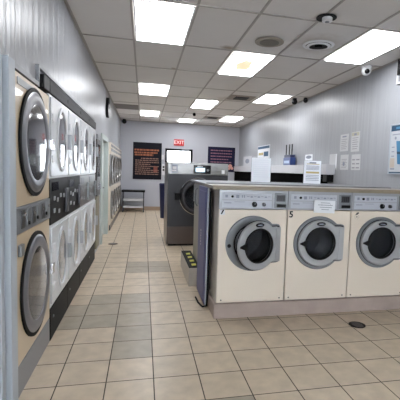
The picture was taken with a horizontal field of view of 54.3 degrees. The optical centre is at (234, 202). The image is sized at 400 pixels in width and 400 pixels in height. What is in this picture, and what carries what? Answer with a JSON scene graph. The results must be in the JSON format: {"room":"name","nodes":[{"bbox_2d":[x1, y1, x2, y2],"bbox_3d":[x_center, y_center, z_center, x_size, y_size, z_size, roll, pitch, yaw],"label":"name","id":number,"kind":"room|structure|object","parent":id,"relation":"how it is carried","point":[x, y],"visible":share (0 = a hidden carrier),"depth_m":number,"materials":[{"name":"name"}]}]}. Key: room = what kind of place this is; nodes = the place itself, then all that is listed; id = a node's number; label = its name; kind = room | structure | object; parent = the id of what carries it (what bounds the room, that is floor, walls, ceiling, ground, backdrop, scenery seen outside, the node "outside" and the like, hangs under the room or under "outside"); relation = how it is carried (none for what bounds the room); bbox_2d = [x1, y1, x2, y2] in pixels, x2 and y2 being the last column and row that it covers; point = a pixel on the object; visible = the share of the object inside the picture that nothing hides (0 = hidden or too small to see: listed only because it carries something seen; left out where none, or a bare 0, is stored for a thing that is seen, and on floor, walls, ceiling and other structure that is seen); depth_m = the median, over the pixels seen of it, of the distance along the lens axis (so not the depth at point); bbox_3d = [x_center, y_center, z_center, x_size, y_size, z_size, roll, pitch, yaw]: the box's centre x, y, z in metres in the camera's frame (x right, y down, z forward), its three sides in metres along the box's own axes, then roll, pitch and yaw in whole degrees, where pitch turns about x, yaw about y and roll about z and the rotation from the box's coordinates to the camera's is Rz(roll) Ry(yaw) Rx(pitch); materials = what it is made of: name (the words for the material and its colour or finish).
{"room":"laundry","nodes":[
{"label":"laundry","id":0,"kind":"room"},
{"bbox_2d":[0,0,120,251],"bbox_3d":[-2.434,-0.525,4.590,1.150,2.946,16.900,1,5,-13],"label":"wall","id":1,"kind":"structure","parent":0,"point":[44,33],"depth_m":3.37,"materials":[{"name":"white paint"}]},
{"bbox_2d":[0,48,17,399],"bbox_3d":[-1.244,0.199,2.107,0.050,1.990,0.218,1,5,-13],"label":"trim","id":2,"kind":"structure","parent":1,"relation":"attached to","point":[8,217],"depth_m":2.10,"materials":[{"name":"grey metal"}]},
{"bbox_2d":[38,74,49,91],"bbox_3d":[-1.404,-0.883,2.855,0.047,0.098,0.170,1,5,-13],"label":"junction box","id":3,"kind":"object","parent":1,"relation":"attached to","point":[44,80],"visible":0.81,"depth_m":2.81,"materials":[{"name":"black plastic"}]},
{"bbox_2d":[15,63,94,120],"bbox_3d":[-1.680,-1.014,3.984,0.025,0.160,3.832,1,5,-13],"label":"trim","id":4,"kind":"structure","parent":1,"relation":"attached to","point":[38,68],"depth_m":2.73,"materials":[{"name":"grey metal"}]},
{"bbox_2d":[44,80,95,129],"bbox_3d":[-1.753,-1.018,4.357,0.053,0.098,2.915,1,5,-13],"label":"trim","id":5,"kind":"structure","parent":1,"relation":"attached to","point":[56,92],"depth_m":3.70,"materials":[{"name":"metal"}]},
{"bbox_2d":[94,134,100,248],"bbox_3d":[-2.171,-0.179,6.156,0.089,1.780,0.480,1,5,-13],"label":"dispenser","id":6,"kind":"object","parent":1,"relation":"attached to","point":[98,137],"visible":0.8,"depth_m":6.04,"materials":[{"name":"grey metal"}]},
{"bbox_2d":[100,133,108,244],"bbox_3d":[-2.569,-0.296,7.542,0.127,2.000,1.250,1,5,-13],"label":"door","id":7,"kind":"structure","parent":1,"relation":"in","point":[104,140],"depth_m":7.98,"materials":[{"name":"green paint"}]},
{"bbox_2d":[105,97,109,117],"bbox_3d":[-2.557,-1.926,7.837,0.064,0.400,0.400,1,5,-13],"label":"wall clock","id":8,"kind":"object","parent":1,"relation":"attached to","point":[107,106],"visible":0.98,"depth_m":7.70,"materials":[{"name":"black plastic"}]},
{"bbox_2d":[120,120,239,206],"bbox_3d":[-1.823,-1.212,13.279,4.000,2.946,0.200,1,5,-13],"label":"wall","id":9,"kind":"structure","parent":0,"point":[197,138],"depth_m":13.02,"materials":[{"name":"grey paint"}]},
{"bbox_2d":[120,206,159,209],"bbox_3d":[-1.848,0.200,13.290,4.000,0.130,0.012,1,5,-13],"label":"baseboard","id":10,"kind":"structure","parent":9,"relation":"attached to","point":[145,207],"depth_m":13.02,"materials":[{"name":"beige"}]},
{"bbox_2d":[133,142,161,179],"bbox_3d":[-2.892,-1.396,12.900,0.930,1.220,0.018,1,5,-13],"label":"poster","id":11,"kind":"object","parent":9,"relation":"attached to","point":[147,157],"visible":1,"depth_m":12.89,"materials":[{"name":"black paper"}]},
{"bbox_2d":[162,164,164,174],"bbox_3d":[-2.381,-1.125,13.042,0.073,0.338,0.020,1,5,-13],"label":"thermostat","id":12,"kind":"object","parent":9,"relation":"attached to","point":[163,165],"visible":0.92,"depth_m":13.03,"materials":[{"name":"white plastic"}]},
{"bbox_2d":[165,148,192,162],"bbox_3d":[-1.907,-0.785,13.215,0.920,2.100,0.160,1,5,-13],"label":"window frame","id":13,"kind":"structure","parent":9,"relation":"in","point":[166,149],"depth_m":13.09,"materials":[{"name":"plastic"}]},
{"bbox_2d":[174,139,183,145],"bbox_3d":[-1.863,-2.036,13.070,0.340,0.210,0.042,1,5,-13],"label":"exit sign","id":14,"kind":"object","parent":9,"relation":"attached to","point":[177,142],"visible":1,"depth_m":13.05,"materials":[{"name":"red plastic"}]},
{"bbox_2d":[208,146,234,171],"bbox_3d":[-0.443,-1.511,13.461,0.960,0.850,0.020,1,5,-13],"label":"poster","id":15,"kind":"object","parent":9,"relation":"attached to","point":[216,155],"visible":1,"depth_m":13.46,"materials":[{"name":"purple paper"}]},
{"bbox_2d":[18,210,399,399],"bbox_3d":[-0.505,1.018,5.119,5.490,0.080,17.080,1,5,-13],"label":"floor","id":16,"kind":"structure","parent":0,"point":[134,327],"depth_m":3.13,"materials":[{"name":"beige tile"}]},
{"bbox_2d":[15,71,54,397],"bbox_3d":[-1.743,0.176,2.535,0.895,1.930,0.815,1,5,-13],"label":"dryer","id":17,"kind":"object","parent":16,"relation":"on","point":[34,144],"visible":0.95,"depth_m":2.50,"materials":[{"name":"beige metal"}]},
{"bbox_2d":[45,93,71,340],"bbox_3d":[-1.916,0.099,3.287,0.900,1.950,0.721,1,5,-13],"label":"dryer","id":18,"kind":"object","parent":16,"relation":"on","point":[60,249],"visible":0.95,"depth_m":3.29,"materials":[{"name":"metal"}]},
{"bbox_2d":[67,108,83,308],"bbox_3d":[-2.081,0.036,3.992,0.900,1.950,0.721,1,5,-13],"label":"dryer","id":19,"kind":"object","parent":16,"relation":"on","point":[75,235],"visible":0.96,"depth_m":4.02,"materials":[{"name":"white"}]},
{"bbox_2d":[78,118,91,286],"bbox_3d":[-2.246,-0.028,4.697,0.900,1.950,0.721,1,5,-13],"label":"dryer","id":20,"kind":"object","parent":16,"relation":"on","point":[85,225],"visible":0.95,"depth_m":4.74,"materials":[{"name":"white metal"}]},
{"bbox_2d":[87,125,97,269],"bbox_3d":[-2.411,-0.091,5.402,0.900,1.950,0.721,1,5,-13],"label":"dryer","id":21,"kind":"object","parent":16,"relation":"on","point":[92,133],"visible":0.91,"depth_m":5.46,"materials":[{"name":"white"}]},
{"bbox_2d":[108,142,113,229],"bbox_3d":[-3.223,-0.399,8.839,0.885,1.950,0.800,1,5,-13],"label":"dryer","id":22,"kind":"object","parent":16,"relation":"on","point":[111,145],"visible":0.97,"depth_m":8.65,"materials":[{"name":"beige metal"}]},
{"bbox_2d":[112,145,116,223],"bbox_3d":[-3.406,-0.469,9.623,0.885,1.950,0.800,1,5,-13],"label":"dryer","id":23,"kind":"object","parent":16,"relation":"on","point":[114,155],"visible":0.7,"depth_m":9.66,"materials":[{"name":"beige metal"}]},
{"bbox_2d":[115,147,118,219],"bbox_3d":[-3.590,-0.540,10.406,0.885,1.950,0.800,1,5,-13],"label":"dryer","id":24,"kind":"object","parent":16,"relation":"on","point":[116,187],"visible":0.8,"depth_m":10.42,"materials":[{"name":"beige metal"}]},
{"bbox_2d":[117,148,119,215],"bbox_3d":[-3.773,-0.610,11.190,0.885,1.950,0.800,1,5,-13],"label":"dryer","id":25,"kind":"object","parent":16,"relation":"on","point":[118,186],"visible":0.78,"depth_m":11.19,"materials":[{"name":"silver metal"}]},
{"bbox_2d":[118,150,121,212],"bbox_3d":[-3.957,-0.680,11.974,0.885,1.950,0.800,1,5,-13],"label":"dryer","id":26,"kind":"object","parent":16,"relation":"on","point":[119,182],"visible":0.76,"depth_m":11.96,"materials":[{"name":"silver metal"}]},
{"bbox_2d":[122,189,144,211],"bbox_3d":[-3.245,-0.069,12.477,0.720,0.700,0.450,1,5,-13],"label":"bench","id":27,"kind":"object","parent":16,"relation":"on","point":[123,190],"visible":1,"depth_m":12.32,"materials":[{"name":"black plastic"}]},
{"bbox_2d":[123,198,142,200],"bbox_3d":[-3.251,-0.110,12.482,0.610,0.060,0.370,1,5,-13],"label":"shelf","id":28,"kind":"object","parent":27,"relation":"attached to","point":[124,199],"depth_m":12.34,"materials":[{"name":"white plastic"}]},
{"bbox_2d":[123,205,142,207],"bbox_3d":[-3.259,0.119,12.501,0.610,0.040,0.370,1,5,-13],"label":"shelf","id":29,"kind":"object","parent":27,"relation":"attached to","point":[124,206],"depth_m":12.35,"materials":[{"name":"white plastic"}]},
{"bbox_2d":[159,183,164,217],"bbox_3d":[-1.955,-0.069,11.186,0.445,1.000,0.445,1,5,-13],"label":"trash bin","id":30,"kind":"object","parent":16,"relation":"on","point":[161,185],"visible":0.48,"depth_m":11.03,"materials":[{"name":"blue plastic"}]},
{"bbox_2d":[181,251,196,285],"bbox_3d":[-0.597,0.851,5.184,0.140,0.236,1.020,1,5,-13],"label":"step","id":31,"kind":"structure","parent":16,"relation":"on","point":[188,261],"depth_m":4.89,"materials":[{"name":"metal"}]},
{"bbox_2d":[164,162,227,244],"bbox_3d":[-0.784,-0.009,7.630,1.110,1.540,1.140,1,5,-13],"label":"washer","id":32,"kind":"object","parent":16,"relation":"on","point":[179,190],"visible":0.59,"depth_m":7.10,"materials":[{"name":"silver metal"}]},
{"bbox_2d":[193,182,204,260],"bbox_3d":[0.530,0.385,5.143,2.120,1.251,1.090,1,5,-13],"label":"machine","id":33,"kind":"object","parent":16,"relation":"on","point":[196,185],"visible":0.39,"depth_m":5.11,"materials":[{"name":"grey metal"}]},
{"bbox_2d":[190,180,390,188],"bbox_3d":[0.613,-0.242,4.964,2.180,0.030,1.445,1,5,-13],"label":"countertop","id":34,"kind":"structure","parent":33,"relation":"on","point":[204,182],"depth_m":4.73,"materials":[{"name":"grey laminate"}]},
{"bbox_2d":[251,158,270,182],"bbox_3d":[0.359,-0.443,5.214,0.275,0.331,0.130,1,5,-13],"label":"sign","id":35,"kind":"object","parent":34,"relation":"on","point":[261,167],"visible":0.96,"depth_m":5.20,"materials":[{"name":"white paper"}]},
{"bbox_2d":[303,160,320,183],"bbox_3d":[1.082,-0.428,5.385,0.260,0.323,0.130,1,5,-13],"label":"sign","id":36,"kind":"object","parent":34,"relation":"on","point":[312,169],"visible":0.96,"depth_m":5.37,"materials":[{"name":"white paper"}]},
{"bbox_2d":[207,188,287,302],"bbox_3d":[0.120,0.401,3.978,0.682,1.095,0.948,1,5,-13],"label":"washing machine","id":37,"kind":"object","parent":16,"relation":"on","point":[248,227],"visible":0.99,"depth_m":3.72,"materials":[{"name":"metal"}]},
{"bbox_2d":[195,191,211,306],"bbox_3d":[-0.345,0.467,4.057,0.070,1.198,0.356,-1,5,-29],"label":"hose","id":38,"kind":"object","parent":37,"relation":"attached to","point":[198,302],"visible":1,"depth_m":3.95,"materials":[{"name":"black rubber"}]},
{"bbox_2d":[197,185,209,304],"bbox_3d":[-0.344,0.422,4.185,0.030,1.200,0.578,1,5,-13],"label":"panel","id":39,"kind":"object","parent":37,"relation":"attached to","point":[203,219],"visible":0.98,"depth_m":4.05,"materials":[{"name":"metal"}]},
{"bbox_2d":[207,290,399,318],"bbox_3d":[0.756,1.020,4.289,2.130,0.140,0.760,1,5,-13],"label":"plinth","id":40,"kind":"object","parent":16,"relation":"on","point":[366,303],"visible":0.36,"depth_m":3.89,"materials":[{"name":"concrete"}]},
{"bbox_2d":[283,191,351,299],"bbox_3d":[0.771,0.405,4.213,0.682,1.095,0.788,1,5,-13],"label":"washing machine","id":41,"kind":"object","parent":16,"relation":"on","point":[316,244],"visible":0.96,"depth_m":3.88,"materials":[{"name":"metal"}]},
{"bbox_2d":[205,184,399,193],"bbox_3d":[0.822,-0.146,4.024,2.200,0.038,0.482,1,5,-13],"label":"countertop","id":42,"kind":"structure","parent":41,"relation":"on","point":[213,186],"depth_m":3.80,"materials":[{"name":"laminate"}]},
{"bbox_2d":[314,200,334,212],"bbox_3d":[0.897,0.038,3.842,0.225,0.125,0.003,3,4,-13],"label":"paper note","id":43,"kind":"object","parent":41,"relation":"attached to","point":[320,206],"visible":1,"depth_m":3.84,"materials":[{"name":"white paper"}]},
{"bbox_2d":[349,321,365,327],"bbox_3d":[1.163,1.152,3.664,0.156,0.006,0.156,1,5,-13],"label":"floor drain","id":44,"kind":"object","parent":16,"relation":"on","point":[355,324],"visible":1,"depth_m":3.66,"materials":[{"name":"black metal"}]},
{"bbox_2d":[345,193,399,296],"bbox_3d":[1.440,0.415,4.370,0.682,1.095,0.788,1,5,-13],"label":"washing machine","id":45,"kind":"object","parent":16,"relation":"on","point":[373,263],"visible":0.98,"depth_m":4.03,"materials":[{"name":"metal"}]},
{"bbox_2d":[67,0,399,126],"bbox_3d":[-0.323,-2.016,5.001,5.400,0.096,17.000,1,5,-13],"label":"ceiling","id":46,"kind":"structure","parent":0,"point":[212,27],"depth_m":5.03,"materials":[{"name":"tile"}]},
{"bbox_2d":[114,103,138,109],"bbox_3d":[-2.729,-2.442,9.838,0.580,0.012,0.750,1,5,-13],"label":"ceiling vent","id":47,"kind":"object","parent":46,"relation":"in","point":[118,106],"depth_m":9.79,"materials":[{"name":"grey metal"}]},
{"bbox_2d":[140,110,159,116],"bbox_3d":[-2.365,-2.501,10.846,0.526,0.008,1.006,1,5,-13],"label":"recessed light","id":48,"kind":"object","parent":46,"relation":"in","point":[142,112],"visible":1,"depth_m":10.80,"materials":[{"name":"white plastic"}]},
{"bbox_2d":[141,111,158,115],"bbox_3d":[-2.365,-2.502,10.846,0.490,0.005,0.970,1,5,-13],"label":"diffuser","id":49,"kind":"object","parent":48,"relation":"attached to","point":[143,113],"depth_m":10.81,"materials":[{"name":"white plastic"}]},
{"bbox_2d":[138,83,169,95],"bbox_3d":[-1.578,-2.208,7.593,0.576,0.008,1.026,1,5,-13],"label":"recessed light","id":50,"kind":"object","parent":46,"relation":"in","point":[145,89],"visible":1,"depth_m":7.53,"materials":[{"name":"white plastic"}]},
{"bbox_2d":[133,0,195,45],"bbox_3d":[-0.772,-1.900,4.151,0.576,0.008,1.171,1,5,-13],"label":"recessed light","id":51,"kind":"object","parent":46,"relation":"in","point":[155,22],"visible":1,"depth_m":4.03,"materials":[{"name":"white plastic"}]},
{"bbox_2d":[177,119,194,122],"bbox_3d":[-1.504,-2.579,12.169,0.506,0.008,0.716,1,5,-13],"label":"recessed light","id":52,"kind":"object","parent":46,"relation":"in","point":[179,120],"visible":1,"depth_m":12.11,"materials":[{"name":"white plastic"}]},
{"bbox_2d":[190,100,217,108],"bbox_3d":[-0.716,-2.300,9.090,0.516,0.008,1.096,1,5,-13],"label":"recessed light","id":53,"kind":"object","parent":46,"relation":"in","point":[200,104],"visible":1,"depth_m":9.03,"materials":[{"name":"white plastic"}]},
{"bbox_2d":[203,116,221,119],"bbox_3d":[-0.633,-2.471,11.280,0.480,0.021,0.480,1,5,-13],"label":"ceiling vent","id":54,"kind":"object","parent":46,"relation":"in","point":[205,117],"visible":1,"depth_m":11.22,"materials":[{"name":"metal"}]},
{"bbox_2d":[219,116,242,121],"bbox_3d":[-0.102,-2.472,11.466,0.516,0.008,1.096,1,5,-13],"label":"recessed light","id":55,"kind":"object","parent":46,"relation":"in","point":[227,118],"visible":1,"depth_m":11.43,"materials":[{"name":"white plastic"}]},
{"bbox_2d":[64,0,399,127],"bbox_3d":[0.120,-1.952,5.059,4.008,0.014,16.500,1,5,-13],"label":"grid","id":56,"kind":"structure","parent":46,"relation":"attached to","point":[197,5],"depth_m":5.21,"materials":[{"name":"grey metal"}]},
{"bbox_2d":[227,95,255,100],"bbox_3d":[0.145,-2.184,8.085,0.520,0.021,0.520,1,5,-13],"label":"ceiling vent","id":57,"kind":"object","parent":46,"relation":"in","point":[232,97],"visible":1,"depth_m":8.04,"materials":[{"name":"metal"}]},
{"bbox_2d":[217,52,275,76],"bbox_3d":[0.142,-1.987,5.618,0.566,0.008,1.176,1,5,-13],"label":"recessed light","id":58,"kind":"object","parent":46,"relation":"in","point":[238,64],"visible":1,"depth_m":5.52,"materials":[{"name":"white plastic"}]},
{"bbox_2d":[255,36,283,46],"bbox_3d":[0.414,-1.885,4.546,0.340,0.022,0.340,1,5,-13],"label":"ceiling speaker","id":59,"kind":"object","parent":46,"relation":"attached to","point":[269,41],"visible":1,"depth_m":4.51,"materials":[{"name":"beige"}]},
{"bbox_2d":[260,40,278,45],"bbox_3d":[0.413,-1.878,4.547,0.230,0.008,0.230,1,5,-13],"label":"grille","id":60,"kind":"object","parent":59,"relation":"attached to","point":[262,42],"depth_m":4.54,"materials":[{"name":"grey metal"}]},
{"bbox_2d":[252,94,291,103],"bbox_3d":[0.776,-2.168,8.111,0.556,0.008,1.016,1,5,-13],"label":"recessed light","id":61,"kind":"object","parent":46,"relation":"in","point":[267,98],"visible":1,"depth_m":8.06,"materials":[{"name":"white plastic"}]},
{"bbox_2d":[292,98,296,104],"bbox_3d":[1.242,-2.082,7.960,0.118,0.125,0.120,1,5,-13],"label":"camera","id":62,"kind":"object","parent":46,"relation":"attached to","point":[294,100],"visible":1,"depth_m":7.92,"materials":[{"name":"black plastic"}]},
{"bbox_2d":[302,40,334,49],"bbox_3d":[1.001,-1.858,4.604,0.378,0.036,0.378,1,5,-13],"label":"ceiling vent","id":63,"kind":"object","parent":46,"relation":"in","point":[314,44],"visible":1,"depth_m":4.56,"materials":[{"name":"white plastic"}]},
{"bbox_2d":[316,13,336,23],"bbox_3d":[0.903,-1.790,3.793,0.200,0.056,0.200,1,5,-13],"label":"smoke detector","id":64,"kind":"object","parent":46,"relation":"attached to","point":[326,18],"visible":1,"depth_m":3.75,"materials":[{"name":"white plastic"}]},
{"bbox_2d":[323,30,399,64],"bbox_3d":[1.602,-1.862,4.711,0.556,0.008,1.171,1,5,-13],"label":"recessed light","id":65,"kind":"object","parent":46,"relation":"in","point":[373,44],"visible":1,"depth_m":4.64,"materials":[{"name":"white plastic"}]},
{"bbox_2d":[361,65,371,75],"bbox_3d":[1.860,-1.859,5.451,0.150,0.132,0.156,1,5,-13],"label":"dome camera","id":66,"kind":"object","parent":46,"relation":"attached to","point":[366,69],"visible":1,"depth_m":5.40,"materials":[{"name":"white plastic"}]},
{"bbox_2d":[238,61,399,188],"bbox_3d":[2.116,-0.452,5.661,0.200,2.946,16.900,1,5,-13],"label":"wall","id":67,"kind":"structure","parent":0,"point":[369,105],"depth_m":6.53,"materials":[{"name":"white paint"}]},
{"bbox_2d":[243,156,251,165],"bbox_3d":[0.423,-1.343,12.453,0.008,0.300,1.000,1,5,-13],"label":"notice","id":68,"kind":"object","parent":67,"relation":"attached to","point":[247,161],"visible":1,"depth_m":12.42,"materials":[{"name":"grey paper"}]},
{"bbox_2d":[258,145,269,157],"bbox_3d":[0.815,-1.380,10.789,0.010,0.430,1.100,1,5,-13],"label":"poster","id":69,"kind":"object","parent":67,"relation":"attached to","point":[263,151],"visible":0.91,"depth_m":10.69,"materials":[{"name":"white paper"}]},
{"bbox_2d":[234,164,334,183],"bbox_3d":[0.864,-0.558,10.178,0.169,0.835,7.050,1,5,-13],"label":"countertop","id":70,"kind":"structure","parent":67,"relation":"attached to","point":[278,173],"depth_m":8.56,"materials":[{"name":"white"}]},
{"bbox_2d":[283,144,295,164],"bbox_3d":[1.232,-1.068,8.607,0.131,0.460,0.425,1,5,-13],"label":"router","id":71,"kind":"object","parent":70,"relation":"on","point":[289,159],"visible":0.95,"depth_m":8.46,"materials":[{"name":"blue plastic"}]},
{"bbox_2d":[305,154,312,160],"bbox_3d":[1.506,-0.888,7.824,0.008,0.180,0.350,1,5,-13],"label":"notice","id":72,"kind":"object","parent":67,"relation":"attached to","point":[309,157],"visible":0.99,"depth_m":7.78,"materials":[{"name":"white paper"}]},
{"bbox_2d":[329,154,336,169],"bbox_3d":[1.740,-0.724,6.818,0.008,0.269,0.274,1,5,-13],"label":"notice","id":73,"kind":"object","parent":67,"relation":"attached to","point":[333,157],"visible":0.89,"depth_m":6.80,"materials":[{"name":"grey paper"}]},
{"bbox_2d":[340,134,348,151],"bbox_3d":[1.833,-1.001,6.448,0.006,0.279,0.266,1,5,-13],"label":"notice","id":74,"kind":"object","parent":67,"relation":"attached to","point":[344,140],"visible":1,"depth_m":6.44,"materials":[{"name":"grey paper"}]},
{"bbox_2d":[340,154,348,169],"bbox_3d":[1.830,-0.675,6.438,0.006,0.251,0.260,1,5,-13],"label":"notice","id":75,"kind":"object","parent":67,"relation":"attached to","point":[344,159],"visible":1,"depth_m":6.43,"materials":[{"name":"grey paper"}]},
{"bbox_2d":[351,131,359,151],"bbox_3d":[1.911,-0.966,6.112,0.008,0.310,0.244,1,5,-13],"label":"notice","id":76,"kind":"object","parent":67,"relation":"attached to","point":[355,139],"visible":1,"depth_m":6.10,"materials":[{"name":"grey paper"}]},
{"bbox_2d":[351,154,360,169],"bbox_3d":[1.912,-0.640,6.090,0.006,0.244,0.264,1,5,-13],"label":"notice","id":77,"kind":"object","parent":67,"relation":"attached to","point":[355,160],"visible":1,"depth_m":6.09,"materials":[{"name":"grey paper"}]},
{"bbox_2d":[387,123,399,173],"bbox_3d":[2.187,-0.691,4.894,0.020,0.660,0.722,1,5,-13],"label":"poster","id":78,"kind":"object","parent":67,"relation":"attached to","point":[394,143],"visible":1,"depth_m":5.14,"materials":[{"name":"grey paper"}]},
{"bbox_2d":[390,158,394,167],"bbox_3d":[2.114,-0.535,5.183,0.001,0.125,0.095,1,5,-13],"label":"picture","id":79,"kind":"object","parent":78,"relation":"attached to","point":[392,160],"depth_m":5.17,"materials":[{"name":"beige paper"}]},
{"bbox_2d":[396,141,399,163],"bbox_3d":[2.178,-0.630,4.914,0.003,0.337,0.410,1,5,-13],"label":"picture","id":80,"kind":"object","parent":78,"relation":"attached to","point":[397,142],"depth_m":5.06,"materials":[{"name":"blue paper"}]},
{"bbox_2d":[396,58,399,84],"bbox_3d":[2.234,-1.673,4.651,0.070,0.310,0.900,1,5,-13],"label":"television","id":81,"kind":"object","parent":67,"relation":"attached to","point":[398,63],"visible":1,"depth_m":5.01,"materials":[{"name":"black plastic"}]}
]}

